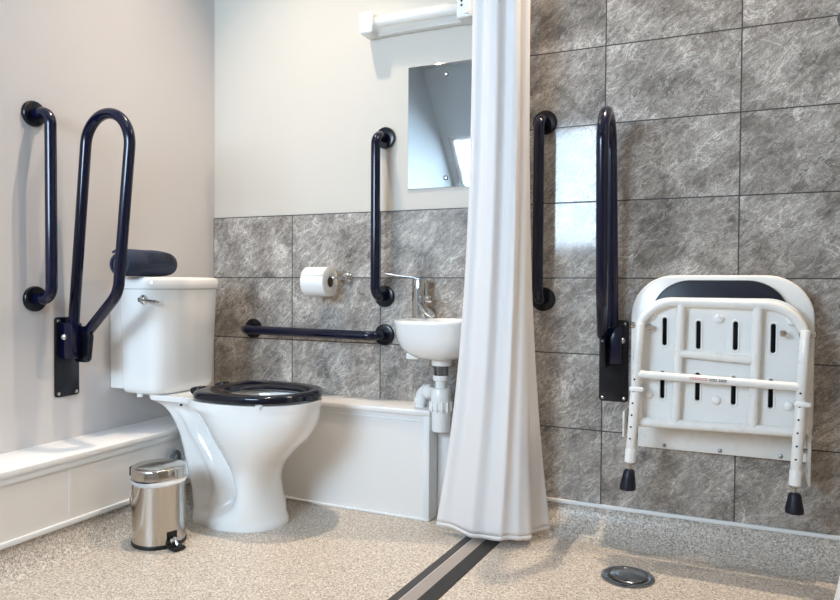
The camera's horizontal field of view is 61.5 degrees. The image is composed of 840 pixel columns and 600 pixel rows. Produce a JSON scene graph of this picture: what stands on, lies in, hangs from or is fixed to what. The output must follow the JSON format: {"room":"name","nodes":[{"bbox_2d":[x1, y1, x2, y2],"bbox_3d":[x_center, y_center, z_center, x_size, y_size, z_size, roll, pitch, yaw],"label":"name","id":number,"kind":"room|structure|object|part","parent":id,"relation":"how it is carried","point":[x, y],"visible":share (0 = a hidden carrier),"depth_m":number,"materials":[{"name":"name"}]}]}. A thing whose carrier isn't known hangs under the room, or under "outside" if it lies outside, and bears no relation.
{"room":"accessible bathroom","nodes":[
{"label":"accessible bathroom","id":0,"kind":"room"},
{"bbox_2d":[0,0,214,453],"bbox_3d":[-1.209,-0.589,2.376,0.100,2.700,1.406,1,2,25],"label":"wall","id":1,"kind":"structure","parent":0,"point":[149,61],"depth_m":2.44,"materials":[{"name":"white paint"}]},
{"bbox_2d":[21,100,57,311],"bbox_3d":[-1.179,-0.295,2.214,0.097,0.665,0.081,1,2,25],"label":"grab rail","id":2,"kind":"object","parent":1,"relation":"attached to","point":[33,113],"visible":1,"depth_m":2.19,"materials":[{"name":"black metal"}]},
{"bbox_2d":[0,415,189,549],"bbox_3d":[-1.077,0.571,2.337,0.208,0.213,1.400,1,2,25],"label":"pipe boxing","id":3,"kind":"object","parent":1,"relation":"attached to","point":[46,488],"depth_m":2.17,"materials":[{"name":"white plastic"}]},
{"bbox_2d":[54,108,135,397],"bbox_3d":[-1.033,-0.145,2.277,0.317,0.934,0.092,1,2,25],"label":"rail","id":4,"kind":"object","parent":1,"relation":"attached to","point":[73,342],"visible":1,"depth_m":2.29,"materials":[{"name":"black metal"}]},
{"bbox_3d":[-1.176,0.188,2.349,0.006,0.264,0.092,1,2,25],"label":"wall plate","id":5,"kind":"part","parent":4,"relation":"part of","materials":[{"name":"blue metal"}]},
{"bbox_2d":[0,499,837,599],"bbox_3d":[-0.562,0.821,1.074,3.600,0.050,3.320,1,2,25],"label":"floor","id":6,"kind":"structure","parent":0,"point":[322,552],"depth_m":2.02,"materials":[{"name":"beige plastic"}]},
{"bbox_2d":[0,482,192,588],"bbox_3d":[-0.997,0.721,2.221,0.055,0.090,1.248,1,2,25],"label":"cove","id":7,"kind":"object","parent":6,"relation":"on","point":[19,562],"visible":0.48,"depth_m":2.11,"materials":[{"name":"beige plastic"}]},
{"bbox_2d":[129,458,186,551],"bbox_3d":[-0.810,0.641,2.231,0.214,0.253,0.166,1,2,25],"label":"pedal bin","id":8,"kind":"object","parent":6,"relation":"on","point":[158,514],"visible":0.95,"depth_m":2.17,"materials":[{"name":"silver metal"}]},
{"bbox_3d":[-0.902,0.608,2.241,0.028,0.085,0.115,0,1,2],"label":"carry handle","id":9,"kind":"part","parent":8,"relation":"part of","materials":[{"name":"metal"}]},
{"bbox_2d":[130,474,186,488],"bbox_3d":[-0.816,0.564,2.232,0.198,0.024,0.171,1,2,25],"label":"liner","id":10,"kind":"object","parent":8,"relation":"in","point":[179,480],"visible":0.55,"depth_m":2.15,"materials":[{"name":"plastic"}]},
{"bbox_3d":[-0.828,0.536,2.236,0.165,0.044,0.165,1,2,25],"label":"lid","id":11,"kind":"part","parent":8,"relation":"part of","materials":[{"name":"metal"}]},
{"bbox_3d":[-0.756,0.743,2.177,0.038,0.026,0.028,2,2,42],"label":"pedal arm","id":12,"kind":"part","parent":8,"relation":"part of","materials":[{"name":"silver metal"}]},
{"bbox_2d":[110,277,322,532],"bbox_3d":[-0.699,0.341,2.484,0.781,0.842,0.384,1,2,25],"label":"toilet","id":13,"kind":"object","parent":6,"relation":"on","point":[238,438],"visible":0.98,"depth_m":2.42,"materials":[{"name":"white ceramic"}]},
{"bbox_2d":[110,249,176,276],"bbox_3d":[-0.961,-0.129,2.470,0.095,0.094,0.230,1,2,25],"label":"cushion","id":14,"kind":"object","parent":13,"relation":"on","point":[147,263],"visible":0.82,"depth_m":2.43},
{"bbox_3d":[-0.914,0.003,2.380,0.089,0.018,0.013,1,2,29],"label":"flush lever","id":15,"kind":"part","parent":13,"relation":"part of","materials":[{"name":"silver metal"}]},
{"bbox_3d":[-0.901,-0.062,2.573,0.224,0.043,0.338,1,2,25],"label":"lid","id":16,"kind":"part","parent":13,"relation":"part of","materials":[{"name":"white ceramic"}]},
{"bbox_2d":[170,450,180,459],"bbox_3d":[-0.872,0.642,2.503,0.021,0.218,0.092,0,1,6],"label":"flexible hose","id":17,"kind":"object","parent":13,"relation":"attached to","point":[174,452],"visible":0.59,"depth_m":2.50,"materials":[{"name":"grey metal"}]},
{"bbox_3d":[-0.536,0.314,2.415,0.402,0.026,0.360,1,2,25],"label":"seat","id":18,"kind":"part","parent":13,"relation":"part of","materials":[{"name":"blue plastic"}]},
{"bbox_2d":[388,536,500,599],"bbox_3d":[-0.307,0.791,1.265,0.114,0.003,2.486,1,2,27],"label":"threshold strip","id":19,"kind":"object","parent":6,"relation":"on","point":[432,583],"visible":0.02,"depth_m":2.01,"materials":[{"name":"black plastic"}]},
{"bbox_2d":[601,566,654,588],"bbox_3d":[0.585,0.776,1.985,0.148,0.010,0.148,1,2,25],"label":"floor drain","id":20,"kind":"object","parent":6,"relation":"on","point":[630,577],"visible":1,"depth_m":1.97,"materials":[{"name":"metal"}]},
{"bbox_2d":[214,0,839,535],"bbox_3d":[0.414,-0.582,2.440,3.000,2.700,0.130,1,2,25],"label":"wall","id":21,"kind":"structure","parent":0,"point":[727,112],"depth_m":2.33,"materials":[{"name":"tile"}]},
{"bbox_2d":[241,319,393,345],"bbox_3d":[-0.430,0.125,2.748,0.690,0.086,0.097,1,2,25],"label":"grab rail","id":22,"kind":"object","parent":21,"relation":"attached to","point":[383,334],"visible":1,"depth_m":2.67,"materials":[{"name":"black metal"}]},
{"bbox_2d":[328,272,352,283],"bbox_3d":[-0.354,-0.084,2.713,0.168,0.048,0.091,1,2,25],"label":"toilet roll holder","id":23,"kind":"object","parent":21,"relation":"attached to","point":[347,277],"visible":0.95,"depth_m":2.71,"materials":[{"name":"silver metal"}]},
{"bbox_2d":[300,267,337,296],"bbox_3d":[-0.384,-0.069,2.682,0.101,0.112,0.112,1,2,25],"label":"toilet roll","id":24,"kind":"object","parent":23,"relation":"on","point":[314,281],"visible":1,"depth_m":2.64,"materials":[{"name":"white paper"}]},
{"bbox_3d":[-0.367,-0.085,2.708,0.149,0.012,0.072,1,2,25],"label":"arm","id":25,"kind":"part","parent":23,"relation":"part of","materials":[{"name":"silver metal"}]},
{"bbox_2d":[229,208,453,217],"bbox_3d":[-0.306,-0.337,2.739,1.250,0.002,0.006,1,2,25],"label":"trim","id":26,"kind":"structure","parent":21,"relation":"attached to","point":[444,208],"depth_m":2.75,"materials":[{"name":"grey metal"}]},
{"bbox_2d":[282,394,437,521],"bbox_3d":[-0.424,0.564,2.722,1.076,0.386,0.158,1,2,25],"label":"pipe boxing","id":27,"kind":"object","parent":21,"relation":"attached to","point":[371,455],"depth_m":2.54,"materials":[{"name":"white plastic"}]},
{"bbox_3d":[0.053,0.582,2.506,0.024,0.366,0.155,1,2,25],"label":"corner trim","id":28,"kind":"part","parent":27,"relation":"part of","materials":[{"name":"white plastic"}]},
{"bbox_2d":[370,127,394,306],"bbox_3d":[-0.150,-0.310,2.611,0.081,0.675,0.097,1,2,25],"label":"grab rail","id":29,"kind":"object","parent":21,"relation":"attached to","point":[384,138],"visible":1,"depth_m":2.57,"materials":[{"name":"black metal"}]},
{"bbox_2d":[360,0,472,39],"bbox_3d":[-0.011,-1.018,2.544,0.439,0.080,0.088,1,2,25],"label":"light","id":30,"kind":"object","parent":21,"relation":"attached to","point":[373,26],"visible":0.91,"depth_m":2.55,"materials":[{"name":"white plastic"}]},
{"bbox_2d":[393,317,461,365],"bbox_3d":[0.063,0.146,2.430,0.360,0.159,0.268,1,2,25],"label":"basin","id":31,"kind":"object","parent":21,"relation":"attached to","point":[437,340],"visible":0.78,"depth_m":2.33,"materials":[{"name":"white ceramic"}]},
{"bbox_2d":[383,273,434,317],"bbox_3d":[-0.021,-0.017,2.542,0.219,0.162,0.089,1,2,38],"label":"mixer tap","id":32,"kind":"object","parent":31,"relation":"on","point":[420,298],"visible":1,"depth_m":2.52,"materials":[{"name":"silver metal"}]},
{"bbox_3d":[-0.066,-0.084,2.556,0.139,0.029,0.011,1,1,13],"label":"lever","id":33,"kind":"part","parent":32,"relation":"part of","materials":[{"name":"metal"}]},
{"bbox_3d":[0.021,0.035,2.487,0.042,0.054,0.083,-1,2,-36],"label":"spout","id":34,"kind":"part","parent":32,"relation":"part of","materials":[{"name":"silver metal"}]},
{"bbox_2d":[414,366,452,432],"bbox_3d":[0.048,0.340,2.474,0.083,0.232,0.160,-1,2,-38],"label":"trap","id":35,"kind":"object","parent":31,"relation":"attached to","point":[440,404],"visible":0.99,"depth_m":2.42,"materials":[{"name":"plastic"}]},
{"bbox_2d":[408,59,471,188],"bbox_3d":[0.093,-0.632,2.546,0.304,0.448,0.012,1,2,25],"label":"wall mirror","id":36,"kind":"object","parent":21,"relation":"attached to","point":[439,95],"visible":0.86,"depth_m":2.56,"materials":[{"name":"silver metal"}]},
{"bbox_2d":[437,411,452,515],"bbox_3d":[0.159,0.580,2.497,0.176,0.372,0.085,1,2,25],"label":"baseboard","id":37,"kind":"structure","parent":21,"relation":"attached to","point":[443,438],"depth_m":2.49,"materials":[{"name":"white plastic"}]},
{"bbox_2d":[532,110,556,310],"bbox_3d":[0.398,-0.297,2.328,0.081,0.672,0.097,1,2,25],"label":"grab rail","id":38,"kind":"object","parent":21,"relation":"attached to","point":[544,122],"visible":0.98,"depth_m":2.29,"materials":[{"name":"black metal"}]},
{"bbox_2d":[596,106,628,401],"bbox_3d":[0.565,-0.120,2.136,0.092,0.904,0.316,1,2,25],"label":"rail","id":39,"kind":"object","parent":21,"relation":"attached to","point":[612,332],"visible":1,"depth_m":2.19,"materials":[{"name":"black metal"}]},
{"bbox_3d":[0.628,0.197,2.285,0.092,0.264,0.006,1,2,25],"label":"wall plate","id":40,"kind":"part","parent":39,"relation":"part of","materials":[{"name":"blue metal"}]},
{"bbox_2d":[532,501,839,583],"bbox_3d":[0.972,0.734,2.085,1.650,0.092,0.095,1,2,25],"label":"baseboard","id":41,"kind":"structure","parent":21,"relation":"attached to","point":[807,557],"depth_m":2.16,"materials":[{"name":"plastic"}]},
{"bbox_2d":[547,497,839,539],"bbox_3d":[0.992,0.682,2.127,1.650,0.012,0.009,1,2,25],"label":"trim","id":42,"kind":"structure","parent":21,"relation":"attached to","point":[685,517],"depth_m":2.18,"materials":[{"name":"white plastic"}]},
{"bbox_2d":[619,275,816,515],"bbox_3d":[0.859,0.249,2.063,0.518,0.643,0.219,1,2,25],"label":"chair","id":43,"kind":"object","parent":21,"relation":"attached to","point":[721,364],"visible":1,"depth_m":2.03,"materials":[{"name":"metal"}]},
{"bbox_3d":[0.637,0.174,2.067,0.037,0.214,0.025,1,2,25],"label":"leg","id":44,"kind":"part","parent":43,"relation":"part of","materials":[{"name":"white metal"}]},
{"bbox_3d":[0.909,0.412,2.148,0.470,0.108,0.030,1,2,25],"label":"wall plate","id":45,"kind":"part","parent":43,"relation":"part of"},
{"bbox_3d":[0.846,0.179,2.005,0.467,0.370,0.027,1,2,25],"label":"tube frame","id":46,"kind":"part","parent":43,"relation":"part of","materials":[{"name":"white metal"}]},
{"bbox_3d":[0.889,0.153,2.102,0.498,0.453,0.070,1,2,25],"label":"seat","id":47,"kind":"part","parent":43,"relation":"part of","materials":[{"name":"white plastic"}]},
{"bbox_3d":[1.026,0.191,1.891,0.035,0.218,0.025,1,2,25],"label":"leg","id":48,"kind":"part","parent":43,"relation":"part of","materials":[{"name":"white metal"}]},
{"bbox_3d":[1.068,0.260,1.935,0.011,0.190,0.009,1,2,25],"label":"stay rod","id":49,"kind":"part","parent":43,"relation":"part of","materials":[{"name":"white metal"}]},
{"bbox_3d":[0.951,-1.277,1.339,0.056,0.056,1.400,1,2,25],"label":"rail","id":50,"kind":"object","parent":21,"relation":"attached to","visible":0},
{"bbox_2d":[834,577,839,599],"bbox_3d":[0.934,-0.240,1.359,0.154,2.024,0.471,1,1,19],"label":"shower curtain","id":51,"kind":"object","parent":50,"relation":"hanging from","point":[837,594],"visible":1,"depth_m":1.60,"materials":[{"name":"white fabric"}]},
{"bbox_3d":[0.739,-1.280,1.419,1.542,0.056,1.431,1,2,25],"label":"rail","id":52,"kind":"object","parent":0,"visible":0},
{"bbox_2d":[436,0,549,540],"bbox_3d":[0.252,-0.279,2.242,0.380,2.066,0.164,0,1,-3],"label":"shower curtain","id":53,"kind":"object","parent":52,"relation":"hanging from","point":[494,488],"visible":1,"depth_m":2.20,"materials":[{"name":"white fabric"}]}
]}

